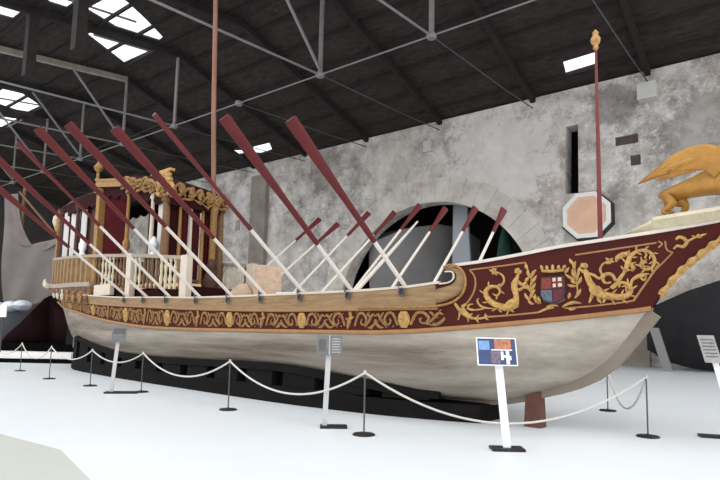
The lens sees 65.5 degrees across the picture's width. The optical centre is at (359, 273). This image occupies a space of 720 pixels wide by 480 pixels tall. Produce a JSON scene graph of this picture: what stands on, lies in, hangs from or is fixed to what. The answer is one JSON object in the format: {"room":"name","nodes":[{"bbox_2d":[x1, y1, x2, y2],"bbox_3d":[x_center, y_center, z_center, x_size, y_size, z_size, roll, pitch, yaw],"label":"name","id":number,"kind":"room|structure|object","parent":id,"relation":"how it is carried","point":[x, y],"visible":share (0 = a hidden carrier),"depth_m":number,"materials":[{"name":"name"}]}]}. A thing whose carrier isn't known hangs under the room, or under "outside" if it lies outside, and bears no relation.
{"room":"museum","nodes":[
{"label":"museum","id":0,"kind":"room"},
{"bbox_2d":[0,179,62,302],"bbox_3d":[-47.642,-3.426,64.916,0.402,21.500,28.200,-3,-8,37],"label":"wall","id":1,"kind":"structure","parent":0,"point":[35,233],"depth_m":71.93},
{"bbox_2d":[0,0,280,135],"bbox_3d":[-19.359,-15.181,36.962,79.500,1.830,11.400,-3,-8,37],"label":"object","id":2,"kind":"structure","parent":0,"point":[179,25],"depth_m":36.86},
{"bbox_2d":[0,0,48,36],"bbox_3d":[-21.560,-14.840,34.050,79.500,0.180,0.168,-3,-8,37],"label":"ceiling beam","id":3,"kind":"structure","parent":2,"relation":"attached to","point":[40,3],"depth_m":32.81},
{"bbox_2d":[0,0,91,62],"bbox_3d":[-20.583,-14.925,35.337,79.500,0.180,0.171,-3,-8,37],"label":"ceiling beam","id":4,"kind":"structure","parent":2,"relation":"attached to","point":[70,12],"depth_m":34.31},
{"bbox_2d":[0,0,142,87],"bbox_3d":[-19.424,-15.027,36.865,79.500,0.180,0.168,-3,-8,37],"label":"ceiling beam","id":5,"kind":"structure","parent":2,"relation":"attached to","point":[133,3],"depth_m":34.02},
{"bbox_2d":[5,0,204,107],"bbox_3d":[-17.959,-15.155,38.796,79.500,0.180,0.168,-3,-8,37],"label":"ceiling beam","id":6,"kind":"structure","parent":2,"relation":"attached to","point":[183,9],"depth_m":38.06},
{"bbox_2d":[2,0,259,127],"bbox_3d":[-16.616,-15.273,40.566,79.500,0.180,0.171,-3,-8,37],"label":"ceiling beam","id":7,"kind":"structure","parent":2,"relation":"attached to","point":[250,2],"depth_m":39.34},
{"bbox_3d":[-16.774,-15.401,37.851,4.150,0.690,4.500,-3,-8,37],"label":"window","id":8,"kind":"structure","parent":2,"relation":"attached to","visible":0},
{"bbox_2d":[93,34,149,51],"bbox_3d":[-15.809,-15.415,37.426,0.101,0.699,4.015,-3,-8,37],"label":"window frame","id":9,"kind":"structure","parent":8,"relation":"attached to","point":[93,34],"depth_m":37.11,"materials":[{"name":"grey metal"}]},
{"bbox_3d":[-29.252,-14.665,47.557,5.700,0.615,4.000,-3,-8,37],"label":"window","id":10,"kind":"structure","parent":2,"relation":"attached to","visible":0},
{"bbox_2d":[0,98,39,105],"bbox_3d":[-29.024,-14.632,47.441,0.100,0.744,4.315,-3,-8,37],"label":"window frame","id":11,"kind":"structure","parent":10,"relation":"attached to","point":[0,98],"depth_m":47.71,"materials":[{"name":"grey metal"}]},
{"bbox_2d":[248,175,268,264],"bbox_3d":[-9.394,-1.236,51.339,2.000,15.900,0.550,-3,-8,37],"label":"pillar","id":12,"kind":"structure","parent":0,"point":[259,201],"depth_m":51.40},
{"bbox_2d":[0,362,719,479],"bbox_3d":[-5.056,2.631,9.768,130.000,0.300,140.000,1,-6,0],"label":"floor","id":13,"kind":"structure","parent":0,"point":[163,432],"depth_m":8.50,"materials":[{"name":"white concrete"}]},
{"bbox_2d":[0,305,7,351],"bbox_3d":[-15.001,2.292,23.456,0.280,2.020,0.052,1,-6,0],"label":"notice","id":14,"kind":"object","parent":13,"relation":"on","point":[3,308],"visible":1,"depth_m":23.50,"materials":[{"name":"grey metal"}]},
{"bbox_2d":[14,342,25,370],"bbox_3d":[-11.702,2.854,19.342,0.350,0.980,0.350,1,-6,0],"label":"barrier post","id":15,"kind":"object","parent":13,"relation":"on","point":[22,342],"visible":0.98,"depth_m":19.31,"materials":[{"name":"black metal"}]},
{"bbox_2d":[1,187,56,303],"bbox_3d":[-16.586,-0.279,28.868,4.023,9.001,0.466,1,-6,0],"label":"sail","id":16,"kind":"object","parent":13,"relation":"on","point":[25,265],"visible":0.79,"depth_m":28.80,"materials":[{"name":"grey fabric"}]},
{"bbox_2d":[0,296,67,343],"bbox_3d":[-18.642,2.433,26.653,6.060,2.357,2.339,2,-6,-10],"label":"boat","id":17,"kind":"object","parent":13,"relation":"on","point":[13,319],"visible":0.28,"depth_m":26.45,"materials":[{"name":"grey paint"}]},
{"bbox_2d":[0,300,31,311],"bbox_3d":[-17.036,1.553,26.294,3.240,0.720,0.861,1,-6,0],"label":"bundle","id":18,"kind":"object","parent":17,"relation":"on","point":[21,305],"visible":0.84,"depth_m":26.05,"materials":[{"name":"white fabric"}]},
{"bbox_2d":[0,343,73,363],"bbox_3d":[-15.400,3.416,24.468,6.350,0.780,1.750,1,-6,0],"label":"plinth","id":19,"kind":"object","parent":13,"relation":"on","point":[4,346],"visible":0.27,"depth_m":24.36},
{"bbox_2d":[0,434,89,479],"bbox_3d":[-5.297,2.176,6.899,7.500,0.014,9.000,1,-6,0],"label":"floor","id":20,"kind":"structure","parent":13,"relation":"on","point":[20,459],"depth_m":6.36,"materials":[{"name":"beige paint"}]},
{"bbox_2d":[43,346,55,378],"bbox_3d":[-9.197,2.622,16.637,0.350,0.980,0.350,1,-6,0],"label":"barrier post","id":21,"kind":"object","parent":13,"relation":"on","point":[51,346],"visible":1,"depth_m":16.62,"materials":[{"name":"black metal"}]},
{"bbox_2d":[22,343,50,358],"bbox_3d":[-10.445,2.501,18.015,0.034,0.453,3.708,7,-8,-42],"label":"rope","id":22,"kind":"object","parent":21,"relation":"hanging from","point":[22,343],"visible":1,"depth_m":17.91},
{"bbox_2d":[83,349,96,386],"bbox_3d":[-7.154,2.483,14.906,0.350,0.980,0.350,1,-6,0],"label":"barrier post","id":23,"kind":"object","parent":13,"relation":"on","point":[90,384],"visible":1,"depth_m":14.87,"materials":[{"name":"black metal"}]},
{"bbox_2d":[51,347,91,359],"bbox_3d":[-8.169,2.255,15.803,2.695,0.333,0.034,-4,-8,40],"label":"rope","id":24,"kind":"object","parent":23,"relation":"hanging from","point":[51,347],"visible":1,"depth_m":15.71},
{"bbox_2d":[103,327,138,393],"bbox_3d":[-5.678,2.070,13.467,0.750,1.563,0.300,2,-6,-10],"label":"stand","id":25,"kind":"object","parent":13,"relation":"on","point":[118,333],"visible":1,"depth_m":13.43,"materials":[{"name":"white metal"}]},
{"bbox_2d":[113,328,124,333],"bbox_3d":[-5.803,1.377,13.512,0.260,0.125,0.047,2,-6,-10],"label":"picture","id":26,"kind":"object","parent":25,"relation":"on","point":[115,330],"depth_m":13.51,"materials":[{"name":"grey paper"}]},
{"bbox_2d":[139,352,148,392],"bbox_3d":[-5.331,2.396,13.713,0.350,0.980,0.350,1,-6,0],"label":"barrier post","id":27,"kind":"object","parent":13,"relation":"on","point":[141,390],"visible":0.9,"depth_m":13.69,"materials":[{"name":"black metal"}]},
{"bbox_2d":[92,350,142,362],"bbox_3d":[-6.236,2.127,14.343,2.195,0.302,0.034,-3,-7,33],"label":"rope","id":28,"kind":"object","parent":27,"relation":"hanging from","point":[92,350],"visible":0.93,"depth_m":14.25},
{"bbox_2d":[219,359,236,410],"bbox_3d":[-2.566,2.166,10.978,0.350,0.980,0.350,1,-6,0],"label":"barrier post","id":29,"kind":"object","parent":13,"relation":"on","point":[227,408],"visible":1,"depth_m":10.94,"materials":[{"name":"black metal"}]},
{"bbox_2d":[143,353,228,376],"bbox_3d":[-3.944,2.043,12.371,3.910,0.455,0.036,-5,-8,45],"label":"rope","id":30,"kind":"object","parent":29,"relation":"hanging from","point":[144,354],"visible":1,"depth_m":12.23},
{"bbox_2d":[71,336,499,422],"bbox_3d":[-4.218,2.529,15.992,17.500,1.238,2.539,-4,-8,41],"label":"cradle","id":31,"kind":"object","parent":13,"relation":"on","point":[379,400],"visible":0.7,"depth_m":12.23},
{"bbox_2d":[43,162,719,404],"bbox_3d":[-3.260,-0.810,15.572,24.450,7.290,3.016,-4,-8,41],"label":"barge","id":32,"kind":"object","parent":31,"relation":"on","point":[575,312],"visible":0.93,"depth_m":10.25,"materials":[{"name":"white paint"}]},
{"bbox_2d":[0,185,128,296],"bbox_3d":[-7.970,-0.542,15.851,0.131,3.489,4.857,-4,-8,41],"label":"oar","id":33,"kind":"object","parent":32,"relation":"attached to","point":[3,192],"visible":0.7,"depth_m":15.21,"materials":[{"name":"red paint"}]},
{"bbox_2d":[62,212,69,256],"bbox_3d":[-11.370,-1.060,21.596,0.450,2.650,0.060,-4,-8,41],"label":"window curtain","id":34,"kind":"object","parent":32,"relation":"hanging from","point":[66,236],"depth_m":21.58,"materials":[{"name":"white fabric"}]},
{"bbox_2d":[0,157,148,296],"bbox_3d":[-7.190,-0.792,14.950,0.131,3.946,5.139,-4,-8,41],"label":"oar","id":35,"kind":"object","parent":32,"relation":"attached to","point":[3,164],"visible":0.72,"depth_m":14.22,"materials":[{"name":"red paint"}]},
{"bbox_2d":[69,211,80,255],"bbox_3d":[-10.764,-1.103,21.075,0.750,2.650,0.060,-4,-8,41],"label":"window curtain","id":36,"kind":"object","parent":32,"relation":"hanging from","point":[73,213],"depth_m":21.17,"materials":[{"name":"white fabric"}]},
{"bbox_2d":[79,209,87,252],"bbox_3d":[-10.122,-1.155,20.444,0.450,2.650,0.060,-4,-8,41],"label":"window curtain","id":37,"kind":"object","parent":32,"relation":"hanging from","point":[84,222],"depth_m":20.49,"materials":[{"name":"white fabric"}]},
{"bbox_2d":[15,141,169,295],"bbox_3d":[-6.215,-0.811,14.231,0.154,3.993,4.888,-4,-8,40],"label":"oar","id":38,"kind":"object","parent":32,"relation":"attached to","point":[20,145],"visible":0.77,"depth_m":13.60,"materials":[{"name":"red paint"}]},
{"bbox_2d":[100,196,126,282],"bbox_3d":[-8.193,-1.273,18.703,1.650,3.200,0.090,-4,-8,41],"label":"curtain","id":39,"kind":"object","parent":32,"relation":"hanging from","point":[110,221],"depth_m":18.81,"materials":[{"name":"red fabric"}]},
{"bbox_2d":[34,126,200,296],"bbox_3d":[-5.128,-0.862,13.238,0.131,3.996,4.985,-4,-8,41],"label":"oar","id":40,"kind":"object","parent":32,"relation":"attached to","point":[40,131],"visible":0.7,"depth_m":12.36,"materials":[{"name":"white paint"}]},
{"bbox_2d":[64,121,232,294],"bbox_3d":[-4.074,-0.832,12.387,0.131,3.791,4.907,-4,-8,41],"label":"oar","id":41,"kind":"object","parent":32,"relation":"attached to","point":[70,127],"visible":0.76,"depth_m":11.48,"materials":[{"name":"white paint"}]},
{"bbox_2d":[155,203,162,273],"bbox_3d":[-5.992,-1.075,16.794,0.350,2.500,0.060,-4,-8,41],"label":"curtain","id":42,"kind":"object","parent":32,"relation":"hanging from","point":[160,212],"depth_m":16.84,"materials":[{"name":"white fabric"}]},
{"bbox_2d":[154,203,178,277],"bbox_3d":[-6.992,-1.102,20.087,1.650,3.200,0.090,-4,-8,41],"label":"curtain","id":43,"kind":"object","parent":32,"relation":"hanging from","point":[156,205],"depth_m":20.53,"materials":[{"name":"red fabric"}]},
{"bbox_2d":[167,205,177,282],"bbox_3d":[-5.614,-0.954,16.677,0.060,2.650,0.280,-4,-8,41],"label":"curtain","id":44,"kind":"object","parent":32,"relation":"hanging from","point":[173,209],"depth_m":16.71,"materials":[{"name":"red fabric"}]},
{"bbox_2d":[180,208,188,255],"bbox_3d":[-5.360,-0.918,16.970,0.060,2.650,0.260,-4,-8,41],"label":"curtain","id":45,"kind":"object","parent":32,"relation":"hanging from","point":[184,226],"depth_m":17.02,"materials":[{"name":"red fabric"}]},
{"bbox_2d":[111,125,265,293],"bbox_3d":[-3.042,-0.749,11.707,0.131,3.536,4.566,-4,-8,41],"label":"oar","id":46,"kind":"object","parent":32,"relation":"attached to","point":[118,132],"visible":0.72,"depth_m":10.89,"materials":[{"name":"white paint"}]},
{"bbox_2d":[191,209,199,283],"bbox_3d":[-5.105,-0.882,17.263,0.060,2.650,0.280,-4,-8,41],"label":"curtain","id":47,"kind":"object","parent":32,"relation":"hanging from","point":[195,227],"depth_m":17.26,"materials":[{"name":"red fabric"}]},
{"bbox_2d":[201,212,209,283],"bbox_3d":[-4.841,-0.844,17.568,0.060,2.650,0.270,-4,-8,41],"label":"curtain","id":48,"kind":"object","parent":32,"relation":"hanging from","point":[207,215],"depth_m":17.58,"materials":[{"name":"red fabric"}]},
{"bbox_2d":[208,0,218,260],"bbox_3d":[-4.636,-4.776,17.786,0.300,12.002,0.609,-4,-8,41],"label":"flagpole","id":49,"kind":"object","parent":32,"relation":"on","point":[214,211],"visible":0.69,"depth_m":17.70,"materials":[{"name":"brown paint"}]},
{"bbox_2d":[152,112,304,291],"bbox_3d":[-2.076,-0.795,10.918,0.154,3.507,4.493,-4,-8,40],"label":"oar","id":50,"kind":"object","parent":32,"relation":"attached to","point":[155,115],"visible":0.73,"depth_m":10.30,"materials":[{"name":"white paint"}]},
{"bbox_2d":[230,284,252,294],"bbox_3d":[-3.350,0.686,15.998,0.840,0.820,0.400,1,-6,6],"label":"stone fragment","id":51,"kind":"object","parent":32,"relation":"on","point":[240,289],"visible":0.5,"depth_m":15.90,"materials":[{"name":"beige stone"}]},
{"bbox_2d":[253,265,281,294],"bbox_3d":[-2.561,0.417,15.479,0.740,1.280,0.450,2,-6,-9],"label":"stone block","id":52,"kind":"object","parent":32,"relation":"on","point":[268,277],"visible":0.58,"depth_m":15.29,"materials":[{"name":"beige stone"}]},
{"bbox_2d":[219,114,352,289],"bbox_3d":[-0.890,-0.721,10.167,0.131,3.282,4.030,-4,-8,41],"label":"oar","id":53,"kind":"object","parent":32,"relation":"attached to","point":[227,122],"visible":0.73,"depth_m":9.45,"materials":[{"name":"white paint"}]},
{"bbox_2d":[267,217,321,264],"bbox_3d":[-3.206,-0.324,19.484,0.105,4.200,5.060,-4,-8,41],"label":"oar","id":54,"kind":"object","parent":32,"relation":"attached to","point":[318,220],"visible":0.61,"depth_m":20.69,"materials":[{"name":"white paint"}]},
{"bbox_2d":[281,222,339,275],"bbox_3d":[-2.362,-0.206,18.535,0.105,3.839,4.761,-4,-8,41],"label":"oar","id":55,"kind":"object","parent":32,"relation":"attached to","point":[336,225],"visible":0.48,"depth_m":19.69,"materials":[{"name":"white paint"}]},
{"bbox_2d":[293,211,370,291],"bbox_3d":[-1.207,-0.346,17.509,0.105,4.120,4.627,-4,-8,41],"label":"oar","id":56,"kind":"object","parent":32,"relation":"attached to","point":[367,214],"visible":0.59,"depth_m":18.08,"materials":[{"name":"white paint"}]},
{"bbox_2d":[285,116,405,285],"bbox_3d":[0.172,-0.670,9.433,0.130,2.975,3.800,-4,-8,41],"label":"oar","id":57,"kind":"object","parent":32,"relation":"attached to","point":[294,125],"visible":0.76,"depth_m":8.74,"materials":[{"name":"white paint"}]},
{"bbox_2d":[321,210,396,290],"bbox_3d":[-0.346,-0.342,16.714,0.105,3.980,4.576,-4,-8,41],"label":"oar","id":58,"kind":"object","parent":32,"relation":"attached to","point":[393,213],"visible":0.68,"depth_m":17.34,"materials":[{"name":"white paint"}]},
{"bbox_2d":[355,221,417,289],"bbox_3d":[0.757,-0.507,15.032,0.100,2.668,4.262,-2,-7,27],"label":"oar","id":59,"kind":"object","parent":32,"relation":"on","point":[396,245],"visible":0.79,"depth_m":14.59,"materials":[{"name":"white paint"}]},
{"bbox_2d":[353,203,421,289],"bbox_3d":[0.489,-0.406,15.816,0.105,4.042,4.232,-4,-8,41],"label":"oar","id":60,"kind":"object","parent":32,"relation":"attached to","point":[418,206],"visible":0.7,"depth_m":16.47,"materials":[{"name":"white paint"}]},
{"bbox_2d":[391,206,447,286],"bbox_3d":[1.291,-0.307,14.775,0.105,3.699,3.694,-4,-8,41],"label":"oar","id":61,"kind":"object","parent":32,"relation":"attached to","point":[444,210],"visible":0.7,"depth_m":15.44,"materials":[{"name":"white paint"}]},
{"bbox_2d":[433,206,477,281],"bbox_3d":[2.082,-0.256,13.802,0.105,3.487,3.201,-4,-8,41],"label":"oar","id":62,"kind":"object","parent":32,"relation":"attached to","point":[474,210],"visible":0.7,"depth_m":14.41,"materials":[{"name":"white paint"}]},
{"bbox_2d":[479,207,506,259],"bbox_3d":[2.731,-0.205,13.017,0.105,3.261,2.827,-4,-8,41],"label":"oar","id":63,"kind":"object","parent":32,"relation":"attached to","point":[503,211],"visible":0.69,"depth_m":13.77,"materials":[{"name":"white paint"}]},
{"bbox_2d":[590,30,602,238],"bbox_3d":[4.010,-2.279,9.438,0.170,3.870,0.162,1,-6,0],"label":"flagpole","id":64,"kind":"object","parent":32,"relation":"on","point":[595,40],"visible":0.93,"depth_m":9.40,"materials":[{"name":"red paint"}]},
{"bbox_2d":[638,144,719,214],"bbox_3d":[5.152,-1.449,8.326,1.752,1.083,0.791,-4,-8,41],"label":"statue","id":65,"kind":"object","parent":32,"relation":"on","point":[706,157],"visible":0.93,"depth_m":8.27,"materials":[{"name":"paint"}]},
{"bbox_2d":[317,335,346,428],"bbox_3d":[-0.462,1.769,9.240,0.530,1.494,0.260,2,-6,-3],"label":"stand","id":66,"kind":"object","parent":13,"relation":"on","point":[328,346],"visible":1,"depth_m":9.25,"materials":[{"name":"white metal"}]},
{"bbox_2d":[319,339,325,350],"bbox_3d":[-0.624,1.177,9.278,0.120,0.191,0.068,2,-6,-3],"label":"picture","id":67,"kind":"object","parent":66,"relation":"attached to","point":[322,342],"depth_m":9.28,"materials":[{"name":"grey paper"}]},
{"bbox_2d":[353,370,374,436],"bbox_3d":[0.069,1.972,8.601,0.350,0.980,0.350,1,-6,0],"label":"barrier post","id":68,"kind":"object","parent":13,"relation":"on","point":[358,434],"visible":1,"depth_m":8.56,"materials":[{"name":"black metal"}]},
{"bbox_2d":[230,361,363,394],"bbox_3d":[-1.244,1.856,9.812,3.569,0.502,0.034,-4,-8,42],"label":"rope","id":69,"kind":"object","parent":68,"relation":"hanging from","point":[231,362],"visible":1,"depth_m":9.61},
{"bbox_2d":[369,224,479,288],"bbox_3d":[4.217,1.425,47.628,8.400,10.400,8.400,6,-8,-40],"label":"boat hull","id":70,"kind":"object","parent":13,"relation":"on","point":[424,267],"visible":0.23,"depth_m":44.80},
{"bbox_2d":[452,205,471,277],"bbox_3d":[7.864,0.122,42.167,2.100,12.000,0.240,-3,-8,37],"label":"panel","id":71,"kind":"object","parent":13,"relation":"on","point":[461,253],"visible":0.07,"depth_m":42.54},
{"bbox_2d":[476,337,525,451],"bbox_3d":[1.930,1.647,7.734,0.632,1.522,0.260,1,-6,0],"label":"stand","id":72,"kind":"object","parent":13,"relation":"on","point":[497,352],"visible":1,"depth_m":7.75,"materials":[{"name":"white metal"}]},
{"bbox_2d":[491,351,500,363],"bbox_3d":[1.876,1.149,7.745,0.130,0.172,0.062,1,-6,0],"label":"picture","id":73,"kind":"object","parent":72,"relation":"attached to","point":[495,355],"depth_m":7.74},
{"bbox_2d":[494,339,510,348],"bbox_3d":[1.990,0.980,7.821,0.230,0.139,0.052,1,-6,0],"label":"picture","id":74,"kind":"object","parent":72,"relation":"attached to","point":[498,343],"depth_m":7.82},
{"bbox_2d":[497,228,512,256],"bbox_3d":[10.339,1.141,39.885,1.500,9.600,0.856,1,-6,0],"label":"canoe","id":75,"kind":"object","parent":13,"relation":"on","point":[504,244],"visible":0.18,"depth_m":40.00,"materials":[{"name":"green paint"}]},
{"bbox_2d":[524,392,545,428],"bbox_3d":[3.036,2.342,9.714,0.300,0.600,0.240,-4,-8,41],"label":"prop","id":76,"kind":"object","parent":13,"relation":"on","point":[535,410],"visible":0.86,"depth_m":9.62,"materials":[{"name":"brown wood"}]},
{"bbox_2d":[599,375,616,411],"bbox_3d":[5.310,2.441,12.022,0.350,0.980,0.350,1,-6,0],"label":"barrier post","id":77,"kind":"object","parent":13,"relation":"on","point":[607,409],"visible":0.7,"depth_m":11.97,"materials":[{"name":"black metal"}]},
{"bbox_2d":[636,375,659,438],"bbox_3d":[4.587,2.103,8.949,0.350,0.980,0.350,1,-6,0],"label":"barrier post","id":78,"kind":"object","parent":13,"relation":"on","point":[647,436],"visible":1,"depth_m":8.91,"materials":[{"name":"black metal"}]},
{"bbox_2d":[366,373,645,424],"bbox_3d":[2.329,1.964,8.783,4.552,0.781,0.034,2,-6,-4],"label":"rope","id":79,"kind":"object","parent":78,"relation":"hanging from","point":[367,374],"visible":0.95,"depth_m":8.73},
{"bbox_2d":[608,374,644,409],"bbox_3d":[4.951,2.165,10.497,0.034,0.710,3.197,0,-6,13],"label":"rope","id":80,"kind":"object","parent":78,"relation":"hanging from","point":[643,385],"visible":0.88,"depth_m":9.98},
{"bbox_2d":[650,328,672,371],"bbox_3d":[14.749,3.696,27.433,0.950,2.100,0.240,-3,-8,37],"label":"board","id":81,"kind":"object","parent":13,"relation":"on","point":[655,332],"visible":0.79,"depth_m":27.33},
{"bbox_2d":[647,280,719,370],"bbox_3d":[21.683,1.374,24.531,16.600,6.400,3.000,-3,-8,37],"label":"boat","id":82,"kind":"object","parent":13,"relation":"on","point":[686,315],"visible":0.66,"depth_m":27.49,"materials":[{"name":"paint"}]},
{"bbox_2d":[696,335,719,438],"bbox_3d":[5.787,1.809,9.015,0.620,1.628,0.281,-1,-6,18],"label":"stand","id":83,"kind":"object","parent":13,"relation":"on","point":[710,352],"visible":1,"depth_m":9.02,"materials":[{"name":"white metal"}]},
{"bbox_2d":[0,0,719,206],"bbox_3d":[-11.519,-12.832,47.059,79.500,4.064,14.500,-3,-8,37],"label":"ceiling","id":84,"kind":"structure","parent":0,"point":[286,34],"depth_m":37.30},
{"bbox_2d":[0,0,328,148],"bbox_3d":[-15.282,-14.971,42.292,79.500,0.180,0.171,-3,-8,37],"label":"ceiling beam","id":85,"kind":"structure","parent":84,"relation":"attached to","point":[314,4],"depth_m":39.28,"materials":[{"name":"grey metal"}]},
{"bbox_2d":[0,0,419,167],"bbox_3d":[-13.959,-14.166,43.964,79.500,0.180,0.171,-3,-8,37],"label":"ceiling beam","id":86,"kind":"structure","parent":84,"relation":"attached to","point":[408,2],"depth_m":38.58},
{"bbox_2d":[5,0,517,182],"bbox_3d":[-12.635,-13.361,45.637,79.500,0.180,0.168,-3,-8,37],"label":"ceiling beam","id":87,"kind":"structure","parent":84,"relation":"attached to","point":[505,2],"depth_m":36.73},
{"bbox_2d":[32,0,618,187],"bbox_3d":[-11.312,-12.555,47.310,79.500,0.180,0.168,-3,-8,37],"label":"ceiling beam","id":88,"kind":"structure","parent":84,"relation":"attached to","point":[610,2],"depth_m":35.82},
{"bbox_2d":[43,1,719,197],"bbox_3d":[-9.989,-11.750,48.983,79.500,0.180,0.168,-3,-8,37],"label":"beam","id":89,"kind":"structure","parent":84,"relation":"attached to","point":[716,4],"depth_m":35.49,"materials":[{"name":"grey metal"}]},
{"bbox_2d":[58,33,719,206],"bbox_3d":[-8.665,-10.944,50.655,79.500,0.180,0.171,-3,-8,37],"label":"beam","id":90,"kind":"structure","parent":84,"relation":"attached to","point":[716,36],"depth_m":36.74,"materials":[{"name":"black metal"}]},
{"bbox_2d":[128,53,719,368],"bbox_3d":[-2.795,-2.136,47.350,92.000,17.130,1.201,-3,-8,37],"label":"wall","id":91,"kind":"structure","parent":0,"point":[518,149],"depth_m":36.87,"materials":[{"name":"grey concrete"}]},
{"bbox_2d":[0,127,109,193],"bbox_3d":[-33.285,-10.977,55.603,0.520,6.270,24.554,-3,-8,37],"label":"roof truss","id":92,"kind":"object","parent":91,"relation":"attached to","point":[7,130],"visible":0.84,"depth_m":56.14,"materials":[{"name":"grey metal"}]},
{"bbox_2d":[0,107,150,179],"bbox_3d":[-27.963,-11.292,51.545,0.520,6.270,24.554,-3,-8,37],"label":"roof truss","id":93,"kind":"object","parent":91,"relation":"attached to","point":[2,109],"visible":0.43,"depth_m":50.90,"materials":[{"name":"grey metal"}]},
{"bbox_2d":[0,81,210,182],"bbox_3d":[-22.642,-11.607,47.486,0.520,6.270,24.554,-3,-8,37],"label":"roof truss","id":94,"kind":"object","parent":91,"relation":"attached to","point":[111,116],"visible":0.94,"depth_m":46.92,"materials":[{"name":"grey metal"}]},
{"bbox_2d":[0,46,254,172],"bbox_3d":[-17.399,-11.918,43.488,0.520,6.270,24.554,-3,-8,37],"label":"roof truss","id":95,"kind":"object","parent":91,"relation":"attached to","point":[5,50],"visible":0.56,"depth_m":42.57,"materials":[{"name":"grey metal"}]},
{"bbox_2d":[0,0,306,160],"bbox_3d":[-12.157,-12.228,39.490,0.520,6.270,24.554,-3,-8,37],"label":"roof truss","id":96,"kind":"object","parent":91,"relation":"attached to","point":[33,16],"visible":0.98,"depth_m":34.87,"materials":[{"name":"grey metal"}]},
{"bbox_2d":[70,0,368,146],"bbox_3d":[-6.834,-12.619,35.440,0.520,6.118,24.554,-3,-8,37],"label":"roof truss","id":97,"kind":"object","parent":91,"relation":"attached to","point":[80,7],"visible":0.99,"depth_m":34.31,"materials":[{"name":"grey metal"}]},
{"bbox_2d":[149,0,441,129],"bbox_3d":[-1.546,-12.857,31.398,0.520,6.270,24.554,-3,-8,37],"label":"roof truss","id":98,"kind":"object","parent":91,"relation":"attached to","point":[337,4],"visible":1,"depth_m":32.13,"materials":[{"name":"grey metal"}]},
{"bbox_2d":[423,140,431,152],"bbox_3d":[4.991,-9.384,41.284,0.600,0.800,0.400,-3,-8,37],"label":"stone block","id":99,"kind":"object","parent":91,"relation":"attached to","point":[427,145],"depth_m":41.12,"materials":[{"name":"stone"}]},
{"bbox_2d":[324,176,554,290],"bbox_3d":[4.982,-2.512,40.870,20.002,9.125,0.450,-3,-8,37],"label":"arch","id":100,"kind":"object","parent":91,"relation":"attached to","point":[486,197],"depth_m":40.18,"materials":[{"name":"stone"}]},
{"bbox_2d":[378,0,535,108],"bbox_3d":[3.966,-13.183,27.194,0.520,6.270,24.554,-3,-8,37],"label":"roof truss","id":101,"kind":"object","parent":91,"relation":"attached to","point":[431,35],"visible":1,"depth_m":31.34,"materials":[{"name":"grey metal"}]},
{"bbox_2d":[562,190,614,241],"bbox_3d":[13.722,-3.488,33.734,2.956,2.956,0.380,-3,-8,37],"label":"plaque","id":102,"kind":"object","parent":91,"relation":"attached to","point":[579,215],"visible":0.9,"depth_m":33.65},
{"bbox_2d":[592,0,650,80],"bbox_3d":[9.367,-13.503,23.075,0.520,6.270,24.554,-3,-8,37],"label":"roof truss","id":103,"kind":"object","parent":91,"relation":"attached to","point":[625,5],"visible":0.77,"depth_m":29.80,"materials":[{"name":"grey metal"}]},
{"bbox_2d":[2,0,535,185],"bbox_3d":[-15.638,-10.029,40.698,78.400,0.069,0.105,-3,-8,37],"label":"rod","id":104,"kind":"object","parent":103,"relation":"attached to","point":[529,1],"visible":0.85,"depth_m":29.39,"materials":[{"name":"grey metal"}]},
{"bbox_2d":[636,80,657,103],"bbox_3d":[16.561,-10.468,32.255,0.980,0.950,0.800,-3,-8,37],"label":"stone block","id":105,"kind":"object","parent":91,"relation":"attached to","point":[647,91],"depth_m":31.98,"materials":[{"name":"stone"}]},
{"bbox_2d":[352,155,578,288],"bbox_3d":[13.591,-1.384,50.619,42.000,17.000,0.404,-3,-8,37],"label":"wall","id":106,"kind":"structure","parent":0,"point":[481,225],"depth_m":52.83,"materials":[{"name":"black"}]},
{"bbox_2d":[571,131,577,155],"bbox_3d":[10.204,-10.546,46.889,42.800,0.300,12.150,-3,-8,37],"label":"ceiling","id":107,"kind":"structure","parent":0,"point":[574,134],"depth_m":44.89,"materials":[{"name":"black"}]},
{"bbox_2d":[616,134,637,145],"bbox_3d":[16.092,-7.856,33.517,1.300,0.600,0.980,-3,-8,37],"label":"wall","id":108,"kind":"structure","parent":0,"point":[630,139],"depth_m":33.13,"materials":[{"name":"brick"}]},
{"bbox_2d":[621,335,650,366],"bbox_3d":[15.287,2.131,32.057,2.250,6.200,0.350,-3,-8,37],"label":"wall pier","id":109,"kind":"object","parent":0,"point":[640,357],"visible":0.07,"depth_m":31.26,"materials":[{"name":"grey concrete"}]},
{"bbox_2d":[631,155,640,165],"bbox_3d":[16.422,-6.585,33.108,0.600,0.660,0.980,-3,-8,37],"label":"wall","id":110,"kind":"structure","parent":0,"point":[635,160],"depth_m":32.72,"materials":[{"name":"brick"}]},
{"bbox_3d":[-13.523,-15.575,34.038,3.850,0.825,5.400,-3,-8,37],"label":"window","id":111,"kind":"structure","parent":0,"visible":0},
{"bbox_2d":[67,0,136,22],"bbox_3d":[-15.244,-15.388,32.551,0.100,0.819,4.815,-3,-8,37],"label":"window frame","id":112,"kind":"structure","parent":111,"relation":"attached to","point":[92,7],"depth_m":33.03,"materials":[{"name":"grey metal"}]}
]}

